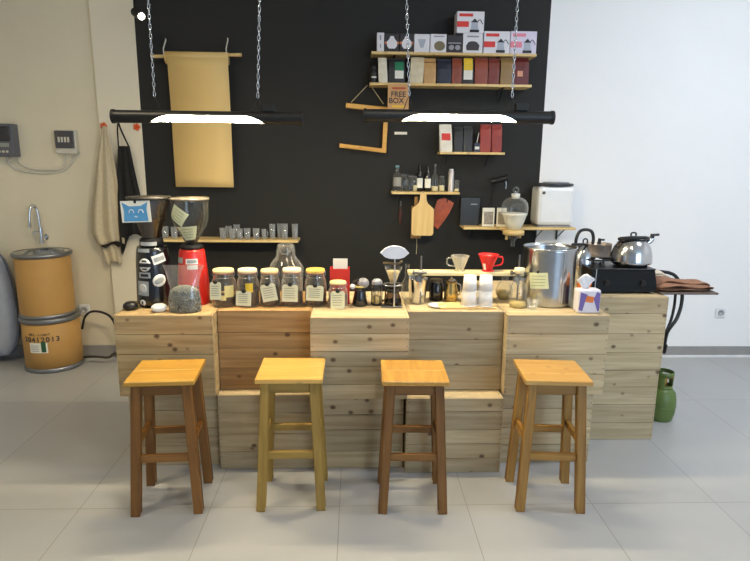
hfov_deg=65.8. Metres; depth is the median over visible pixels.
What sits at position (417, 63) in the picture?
coffee bag
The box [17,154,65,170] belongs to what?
conduit
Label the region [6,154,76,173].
conduit
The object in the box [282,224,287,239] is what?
drinking glass
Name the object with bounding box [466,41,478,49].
print
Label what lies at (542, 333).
wooden crate
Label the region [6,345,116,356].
baseboard
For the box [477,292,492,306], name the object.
paper cup
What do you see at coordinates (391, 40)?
print
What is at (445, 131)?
coffee bag
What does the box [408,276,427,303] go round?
steel tumbler
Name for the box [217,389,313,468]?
wooden crate
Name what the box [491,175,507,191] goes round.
wall spotlight
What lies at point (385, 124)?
bracket
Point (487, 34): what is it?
print
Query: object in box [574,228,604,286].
kettle
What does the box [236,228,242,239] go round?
drinking glass
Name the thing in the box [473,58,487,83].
coffee bag
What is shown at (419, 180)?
bottle
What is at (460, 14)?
print
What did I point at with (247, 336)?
wooden crate
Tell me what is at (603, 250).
saucepan
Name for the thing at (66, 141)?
box
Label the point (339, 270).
box
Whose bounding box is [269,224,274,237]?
drinking glass
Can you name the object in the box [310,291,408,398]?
wooden crate
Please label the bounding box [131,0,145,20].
track spotlight
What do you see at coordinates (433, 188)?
bottle
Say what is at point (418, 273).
bar
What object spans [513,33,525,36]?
print
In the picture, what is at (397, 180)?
bottle
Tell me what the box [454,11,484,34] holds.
box
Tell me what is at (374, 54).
wall shelf
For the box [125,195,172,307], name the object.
coffee grinder
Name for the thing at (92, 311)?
hose
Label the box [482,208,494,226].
picture card
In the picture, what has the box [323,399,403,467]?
wooden crate
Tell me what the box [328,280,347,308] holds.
storage jar
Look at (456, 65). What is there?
coffee bag
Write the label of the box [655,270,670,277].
folded cloth
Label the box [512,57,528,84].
coffee bag
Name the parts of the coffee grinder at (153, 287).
hopper lid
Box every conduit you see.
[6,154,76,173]
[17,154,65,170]
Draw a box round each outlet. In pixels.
[81,307,87,312]
[718,310,723,315]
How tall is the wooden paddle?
0.440 m
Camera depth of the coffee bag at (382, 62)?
4.17 m
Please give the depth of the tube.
4.39 m
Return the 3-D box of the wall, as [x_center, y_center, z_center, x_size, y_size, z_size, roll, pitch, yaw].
[0.200,-1.020,4.485,7.700,3.350,0.120,0,12,-2]
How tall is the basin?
0.083 m
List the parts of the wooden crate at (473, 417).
panel, panel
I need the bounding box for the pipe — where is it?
[83,352,116,358]
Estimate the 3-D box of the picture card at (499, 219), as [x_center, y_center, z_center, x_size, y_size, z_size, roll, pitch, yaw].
[0.959,-0.480,4.399,0.071,0.141,0.021,0,12,-2]
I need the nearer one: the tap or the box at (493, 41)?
the box at (493, 41)
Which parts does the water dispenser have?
lid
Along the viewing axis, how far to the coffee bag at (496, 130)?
4.31 m
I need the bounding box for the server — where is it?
[384,286,401,305]
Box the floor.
[0,356,749,560]
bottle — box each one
[392,165,401,190]
[403,168,409,190]
[416,164,422,191]
[424,164,430,191]
[431,164,437,190]
[509,267,526,307]
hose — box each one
[81,310,113,328]
[660,270,683,353]
[665,295,676,331]
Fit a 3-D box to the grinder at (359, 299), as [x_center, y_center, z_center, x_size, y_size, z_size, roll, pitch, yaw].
[-0.078,0.058,3.048,0.085,0.146,0.086,7,14,30]
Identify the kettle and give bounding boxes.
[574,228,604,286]
[610,232,659,265]
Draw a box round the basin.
[13,248,68,254]
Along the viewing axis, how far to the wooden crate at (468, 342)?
2.99 m
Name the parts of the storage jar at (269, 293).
lid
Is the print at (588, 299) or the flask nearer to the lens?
the print at (588, 299)
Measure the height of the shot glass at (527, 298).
0.053 m
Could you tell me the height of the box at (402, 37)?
0.124 m
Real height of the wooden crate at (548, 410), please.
0.412 m
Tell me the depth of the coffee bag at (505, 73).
4.20 m
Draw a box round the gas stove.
[581,257,656,292]
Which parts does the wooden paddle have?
handle, blade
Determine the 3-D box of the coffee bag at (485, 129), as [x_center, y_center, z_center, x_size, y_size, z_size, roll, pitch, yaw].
[0.822,-1.061,4.330,0.081,0.202,0.058,0,12,-2]
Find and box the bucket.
[521,243,577,307]
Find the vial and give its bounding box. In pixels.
[413,176,416,190]
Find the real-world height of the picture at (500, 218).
0.096 m
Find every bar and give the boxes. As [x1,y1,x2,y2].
[346,85,387,109]
[407,255,525,304]
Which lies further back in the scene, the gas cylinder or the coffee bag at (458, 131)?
the coffee bag at (458, 131)
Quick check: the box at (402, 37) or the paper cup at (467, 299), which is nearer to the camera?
the paper cup at (467, 299)
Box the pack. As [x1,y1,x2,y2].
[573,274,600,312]
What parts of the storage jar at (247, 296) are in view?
lid, glass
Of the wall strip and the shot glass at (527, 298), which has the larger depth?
the wall strip
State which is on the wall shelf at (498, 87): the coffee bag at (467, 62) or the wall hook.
the coffee bag at (467, 62)
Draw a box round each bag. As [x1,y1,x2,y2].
[0,254,20,356]
[164,266,203,312]
[378,58,387,82]
[388,58,404,82]
[409,57,423,82]
[423,58,435,82]
[436,59,451,83]
[439,124,451,151]
[451,58,461,83]
[453,127,462,151]
[461,57,473,83]
[462,126,472,151]
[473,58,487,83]
[479,124,490,151]
[487,58,499,83]
[490,124,501,151]
[499,58,512,83]
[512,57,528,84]
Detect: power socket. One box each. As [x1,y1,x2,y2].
[79,305,89,314]
[715,308,725,317]
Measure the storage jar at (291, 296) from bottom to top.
0.195 m
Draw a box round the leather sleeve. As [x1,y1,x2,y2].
[434,198,453,228]
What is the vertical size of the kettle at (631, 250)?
0.181 m
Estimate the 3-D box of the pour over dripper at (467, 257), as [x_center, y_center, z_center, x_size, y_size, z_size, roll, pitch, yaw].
[0.449,-0.093,3.106,0.108,0.083,0.096,9,15,36]
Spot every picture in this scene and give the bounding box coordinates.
[484,212,492,223]
[498,212,504,223]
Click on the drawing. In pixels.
(131, 211)
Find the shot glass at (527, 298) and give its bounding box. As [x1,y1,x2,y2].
[527,298,538,309]
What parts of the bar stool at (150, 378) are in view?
leg, leg, seat rail, seat, leg, leg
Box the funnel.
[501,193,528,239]
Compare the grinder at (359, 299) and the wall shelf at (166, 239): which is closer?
the grinder at (359, 299)
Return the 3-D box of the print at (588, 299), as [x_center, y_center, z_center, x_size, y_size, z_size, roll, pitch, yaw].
[1.085,0.095,2.929,0.046,0.038,0.001,0,12,-2]
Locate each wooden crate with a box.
[113,291,224,395]
[128,388,220,464]
[217,291,312,388]
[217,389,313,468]
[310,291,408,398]
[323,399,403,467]
[401,292,503,388]
[403,389,503,472]
[477,281,609,394]
[498,389,593,461]
[574,286,668,369]
[589,370,658,438]
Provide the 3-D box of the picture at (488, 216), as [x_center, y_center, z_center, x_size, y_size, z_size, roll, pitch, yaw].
[0.859,-0.472,4.387,0.069,0.095,0.001,0,12,-2]
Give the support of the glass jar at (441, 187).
on the wall shelf at (399, 193)
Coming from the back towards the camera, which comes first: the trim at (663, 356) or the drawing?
the trim at (663, 356)
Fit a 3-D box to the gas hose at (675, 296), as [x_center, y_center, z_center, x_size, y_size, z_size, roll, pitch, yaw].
[1.746,0.152,3.689,0.478,0.420,0.102,-3,12,-15]
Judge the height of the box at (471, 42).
0.134 m
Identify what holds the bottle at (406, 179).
on the wall shelf at (399, 193)
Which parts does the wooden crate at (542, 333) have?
panel, panel, panel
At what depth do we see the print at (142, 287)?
2.93 m
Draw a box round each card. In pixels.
[394,132,406,134]
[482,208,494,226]
[496,208,506,226]
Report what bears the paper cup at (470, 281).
on the paper cup at (467, 299)
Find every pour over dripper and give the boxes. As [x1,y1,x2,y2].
[447,254,468,271]
[479,253,503,271]
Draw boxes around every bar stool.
[123,359,213,516]
[254,358,327,511]
[377,360,449,514]
[504,359,593,513]
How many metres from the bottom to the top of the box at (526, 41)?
0.154 m
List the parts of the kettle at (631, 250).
handle, spout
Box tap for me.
[27,204,48,242]
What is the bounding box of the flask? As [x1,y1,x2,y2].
[495,281,512,299]
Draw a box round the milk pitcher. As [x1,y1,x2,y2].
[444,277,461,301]
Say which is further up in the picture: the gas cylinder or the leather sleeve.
the leather sleeve
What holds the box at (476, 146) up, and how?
on the wall shelf at (444, 153)
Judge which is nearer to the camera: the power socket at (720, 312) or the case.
the case
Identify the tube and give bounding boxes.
[448,169,453,191]
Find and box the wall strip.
[88,0,146,313]
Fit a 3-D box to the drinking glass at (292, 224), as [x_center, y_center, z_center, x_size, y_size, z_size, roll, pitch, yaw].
[-0.612,-0.375,4.431,0.048,0.114,0.048,0,12,-2]
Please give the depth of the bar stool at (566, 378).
2.67 m
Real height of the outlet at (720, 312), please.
0.052 m
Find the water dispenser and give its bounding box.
[530,182,574,226]
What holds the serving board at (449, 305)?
on the wooden crate at (468, 342)
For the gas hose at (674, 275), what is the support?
attached to the gas stove
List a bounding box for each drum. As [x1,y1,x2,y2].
[10,247,76,319]
[18,308,84,373]
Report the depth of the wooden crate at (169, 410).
3.03 m
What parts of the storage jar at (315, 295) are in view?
lid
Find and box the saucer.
[428,302,445,307]
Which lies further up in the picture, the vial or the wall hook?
the wall hook
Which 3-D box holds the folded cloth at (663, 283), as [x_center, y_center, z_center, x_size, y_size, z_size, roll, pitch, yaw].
[1.785,0.016,3.378,0.353,0.065,0.184,0,12,-2]
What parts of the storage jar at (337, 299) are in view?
lid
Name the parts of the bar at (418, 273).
rod, rod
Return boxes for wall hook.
[133,123,139,130]
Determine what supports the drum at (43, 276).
on the drum at (55, 345)
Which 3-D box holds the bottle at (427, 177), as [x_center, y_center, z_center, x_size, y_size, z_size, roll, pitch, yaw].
[0.399,-0.777,4.399,0.053,0.202,0.054,0,12,-2]
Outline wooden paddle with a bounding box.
[411,197,420,252]
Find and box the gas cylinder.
[654,368,676,422]
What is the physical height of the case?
0.213 m
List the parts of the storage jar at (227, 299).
lid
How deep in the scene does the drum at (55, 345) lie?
4.33 m
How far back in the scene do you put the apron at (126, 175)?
4.33 m
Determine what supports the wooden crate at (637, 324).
on the wooden crate at (625, 409)
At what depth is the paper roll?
4.25 m
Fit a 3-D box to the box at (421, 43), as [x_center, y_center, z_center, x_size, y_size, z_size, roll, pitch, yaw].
[0.332,-1.700,4.182,0.110,0.123,0.111,0,12,-2]
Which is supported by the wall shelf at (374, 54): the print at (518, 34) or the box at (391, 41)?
the box at (391, 41)
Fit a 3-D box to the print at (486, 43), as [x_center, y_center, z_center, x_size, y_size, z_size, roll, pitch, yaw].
[0.818,-1.688,4.144,0.082,0.039,0.001,0,12,-2]
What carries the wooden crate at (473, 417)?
on the floor
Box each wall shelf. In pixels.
[163,237,299,251]
[369,82,531,102]
[371,51,536,59]
[391,191,459,205]
[437,152,504,167]
[459,224,575,238]
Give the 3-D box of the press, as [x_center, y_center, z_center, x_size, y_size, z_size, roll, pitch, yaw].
[0.015,0.059,3.062,0.071,0.140,0.060,8,14,32]
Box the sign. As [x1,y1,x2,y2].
[388,84,408,108]
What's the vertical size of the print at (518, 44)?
0.040 m
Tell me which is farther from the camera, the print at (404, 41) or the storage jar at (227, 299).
the print at (404, 41)
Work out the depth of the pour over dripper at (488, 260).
3.08 m
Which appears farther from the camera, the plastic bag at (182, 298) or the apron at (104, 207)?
the apron at (104, 207)
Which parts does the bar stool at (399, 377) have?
leg, leg, seat rail, seat, leg, leg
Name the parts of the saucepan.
handle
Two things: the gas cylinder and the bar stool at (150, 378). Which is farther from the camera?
the gas cylinder
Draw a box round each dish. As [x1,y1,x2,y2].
[123,301,137,310]
[151,303,166,311]
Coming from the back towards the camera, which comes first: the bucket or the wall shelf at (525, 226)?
the wall shelf at (525, 226)
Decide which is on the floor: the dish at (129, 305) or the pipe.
the pipe
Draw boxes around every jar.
[210,267,236,306]
[236,267,259,306]
[260,268,280,306]
[281,267,302,306]
[305,267,326,306]
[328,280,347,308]
[369,66,377,82]
[429,278,442,300]
[438,176,444,190]
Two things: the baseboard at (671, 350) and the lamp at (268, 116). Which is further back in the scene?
the baseboard at (671, 350)
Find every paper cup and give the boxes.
[460,292,476,306]
[462,274,476,292]
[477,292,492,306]
[478,274,492,292]
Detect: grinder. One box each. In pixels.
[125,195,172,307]
[168,196,210,304]
[350,278,368,306]
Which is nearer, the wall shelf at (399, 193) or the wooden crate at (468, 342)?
the wooden crate at (468, 342)
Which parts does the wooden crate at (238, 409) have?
panel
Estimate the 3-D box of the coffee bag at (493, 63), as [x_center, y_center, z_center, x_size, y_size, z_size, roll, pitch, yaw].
[0.860,-1.518,4.217,0.081,0.184,0.064,0,12,-2]
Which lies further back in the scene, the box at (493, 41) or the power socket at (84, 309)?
the power socket at (84, 309)
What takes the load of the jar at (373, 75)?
on the wall shelf at (498, 87)
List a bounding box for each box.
[54,130,78,153]
[330,258,349,303]
[376,33,383,50]
[384,33,398,51]
[399,33,413,51]
[413,34,429,51]
[429,34,446,51]
[446,35,462,52]
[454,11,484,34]
[462,33,482,52]
[473,133,479,151]
[482,31,509,52]
[509,31,536,53]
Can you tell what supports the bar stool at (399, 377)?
on the floor
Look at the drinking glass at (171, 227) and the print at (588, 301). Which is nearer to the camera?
the print at (588, 301)
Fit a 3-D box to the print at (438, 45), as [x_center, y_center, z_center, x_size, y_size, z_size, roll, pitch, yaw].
[0.461,-1.673,4.136,0.079,0.065,0.001,0,12,-2]
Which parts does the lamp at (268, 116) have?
chain, chain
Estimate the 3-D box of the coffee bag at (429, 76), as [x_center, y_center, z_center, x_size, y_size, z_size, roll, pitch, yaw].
[0.394,-1.516,4.202,0.089,0.176,0.064,0,12,-2]
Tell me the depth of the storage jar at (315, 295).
2.99 m
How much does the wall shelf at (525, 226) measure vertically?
0.118 m
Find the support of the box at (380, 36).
on the wall shelf at (374, 54)
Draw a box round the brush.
[398,201,402,224]
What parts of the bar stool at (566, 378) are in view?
leg, leg, seat, seat rail, leg, leg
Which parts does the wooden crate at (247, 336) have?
panel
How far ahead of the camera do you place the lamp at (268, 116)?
2.75 m
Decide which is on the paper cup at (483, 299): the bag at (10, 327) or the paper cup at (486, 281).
the paper cup at (486, 281)
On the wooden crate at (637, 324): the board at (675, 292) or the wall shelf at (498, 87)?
the board at (675, 292)
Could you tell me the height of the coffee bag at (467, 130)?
0.189 m
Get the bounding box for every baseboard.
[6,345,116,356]
[662,346,749,354]
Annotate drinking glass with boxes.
[171,227,177,238]
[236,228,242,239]
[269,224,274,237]
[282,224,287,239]
[292,224,297,238]
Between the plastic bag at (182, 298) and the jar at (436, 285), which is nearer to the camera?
the plastic bag at (182, 298)
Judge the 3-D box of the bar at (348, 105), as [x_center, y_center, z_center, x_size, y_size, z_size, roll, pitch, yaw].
[-0.051,-1.355,4.318,0.332,0.195,0.050,0,12,-2]
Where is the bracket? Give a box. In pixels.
[339,122,387,152]
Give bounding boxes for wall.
[0,0,749,345]
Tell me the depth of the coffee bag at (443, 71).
4.18 m
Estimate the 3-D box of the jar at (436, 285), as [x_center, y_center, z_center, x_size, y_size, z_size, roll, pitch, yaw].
[0.335,0.049,3.182,0.077,0.117,0.077,0,12,-2]
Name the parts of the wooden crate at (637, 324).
panel, panel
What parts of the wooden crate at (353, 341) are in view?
panel, panel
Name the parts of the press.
lid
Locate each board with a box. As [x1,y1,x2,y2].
[411,189,433,235]
[438,302,496,308]
[656,290,718,294]
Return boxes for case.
[459,197,479,224]
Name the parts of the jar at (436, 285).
lid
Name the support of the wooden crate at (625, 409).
on the floor
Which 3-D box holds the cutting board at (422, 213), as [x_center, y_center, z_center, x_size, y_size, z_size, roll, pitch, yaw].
[0.360,-0.511,4.366,0.164,0.348,0.027,0,12,-2]
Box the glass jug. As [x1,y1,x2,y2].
[269,243,303,299]
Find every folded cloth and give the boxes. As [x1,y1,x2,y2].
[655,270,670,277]
[656,276,713,290]
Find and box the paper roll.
[150,38,241,186]
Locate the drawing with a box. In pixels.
[120,198,151,222]
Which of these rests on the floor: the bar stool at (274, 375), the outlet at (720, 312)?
the bar stool at (274, 375)
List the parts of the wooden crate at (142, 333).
panel, panel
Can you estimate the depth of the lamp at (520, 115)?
2.79 m
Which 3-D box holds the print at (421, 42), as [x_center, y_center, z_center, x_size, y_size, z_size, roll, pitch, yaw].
[0.334,-1.687,4.128,0.058,0.058,0.001,0,12,-2]
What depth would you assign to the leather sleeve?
4.51 m
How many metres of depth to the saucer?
3.06 m
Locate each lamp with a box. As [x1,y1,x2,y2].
[109,0,302,125]
[363,0,555,124]
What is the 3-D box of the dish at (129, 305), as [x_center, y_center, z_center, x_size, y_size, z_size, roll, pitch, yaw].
[-1.234,0.125,2.925,0.074,0.041,0.074,0,12,-2]
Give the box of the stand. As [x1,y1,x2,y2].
[380,245,408,307]
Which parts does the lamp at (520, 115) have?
chain, chain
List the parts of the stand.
plate, arm, ring arm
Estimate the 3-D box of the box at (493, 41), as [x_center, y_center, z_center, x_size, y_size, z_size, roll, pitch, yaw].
[0.869,-1.713,4.201,0.188,0.150,0.124,0,12,-2]
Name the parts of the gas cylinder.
tank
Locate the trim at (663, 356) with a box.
[662,355,749,357]
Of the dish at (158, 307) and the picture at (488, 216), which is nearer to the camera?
the dish at (158, 307)
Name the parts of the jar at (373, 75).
lid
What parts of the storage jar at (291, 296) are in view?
lid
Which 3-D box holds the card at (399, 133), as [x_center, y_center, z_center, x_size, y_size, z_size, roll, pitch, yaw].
[0.196,-1.118,4.401,0.096,0.020,0.004,0,12,-2]
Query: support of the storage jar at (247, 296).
on the wooden crate at (247, 336)
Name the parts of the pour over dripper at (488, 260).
handle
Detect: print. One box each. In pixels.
[139,284,146,292]
[153,255,163,261]
[155,277,163,283]
[387,36,396,48]
[402,36,410,48]
[418,39,425,47]
[434,41,444,50]
[457,21,468,26]
[459,13,472,16]
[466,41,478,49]
[484,41,494,46]
[486,33,498,36]
[510,42,521,47]
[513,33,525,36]
[579,292,600,310]
[585,296,593,302]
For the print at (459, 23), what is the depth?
4.11 m
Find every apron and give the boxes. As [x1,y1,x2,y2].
[91,126,124,264]
[117,123,141,254]
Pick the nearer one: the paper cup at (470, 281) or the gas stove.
the paper cup at (470, 281)
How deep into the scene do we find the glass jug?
3.16 m
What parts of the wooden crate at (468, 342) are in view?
panel, panel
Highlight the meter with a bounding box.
[0,123,20,156]
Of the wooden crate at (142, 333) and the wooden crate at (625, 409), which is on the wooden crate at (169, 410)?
the wooden crate at (142, 333)
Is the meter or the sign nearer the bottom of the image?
the meter
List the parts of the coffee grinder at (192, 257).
hopper lid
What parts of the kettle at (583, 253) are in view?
handle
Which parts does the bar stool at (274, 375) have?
leg, leg, seat rail, seat, leg, leg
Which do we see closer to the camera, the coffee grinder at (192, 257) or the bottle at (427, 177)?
the coffee grinder at (192, 257)
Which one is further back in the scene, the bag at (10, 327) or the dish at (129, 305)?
the bag at (10, 327)
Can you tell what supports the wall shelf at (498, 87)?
attached to the wall
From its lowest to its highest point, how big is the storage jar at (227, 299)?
0.192 m
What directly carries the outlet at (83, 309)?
attached to the power socket at (84, 309)
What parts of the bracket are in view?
long arm, short arm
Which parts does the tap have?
spout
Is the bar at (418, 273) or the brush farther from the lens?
the brush
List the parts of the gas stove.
knob, plate, knob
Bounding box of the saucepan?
[571,242,612,257]
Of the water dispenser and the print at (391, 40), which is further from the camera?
the water dispenser
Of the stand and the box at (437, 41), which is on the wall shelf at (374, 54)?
the box at (437, 41)
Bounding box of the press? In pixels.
[371,278,385,305]
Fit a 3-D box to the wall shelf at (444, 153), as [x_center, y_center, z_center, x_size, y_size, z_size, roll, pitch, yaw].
[0.721,-0.911,4.387,0.485,0.118,0.150,0,12,-2]
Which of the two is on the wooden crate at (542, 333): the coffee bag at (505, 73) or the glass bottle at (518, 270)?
the glass bottle at (518, 270)
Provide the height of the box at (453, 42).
0.120 m
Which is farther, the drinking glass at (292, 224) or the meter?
the drinking glass at (292, 224)
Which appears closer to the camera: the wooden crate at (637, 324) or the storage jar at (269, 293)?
the storage jar at (269, 293)
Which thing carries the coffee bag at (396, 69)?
on the wall shelf at (498, 87)
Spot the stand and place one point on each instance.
(394, 252)

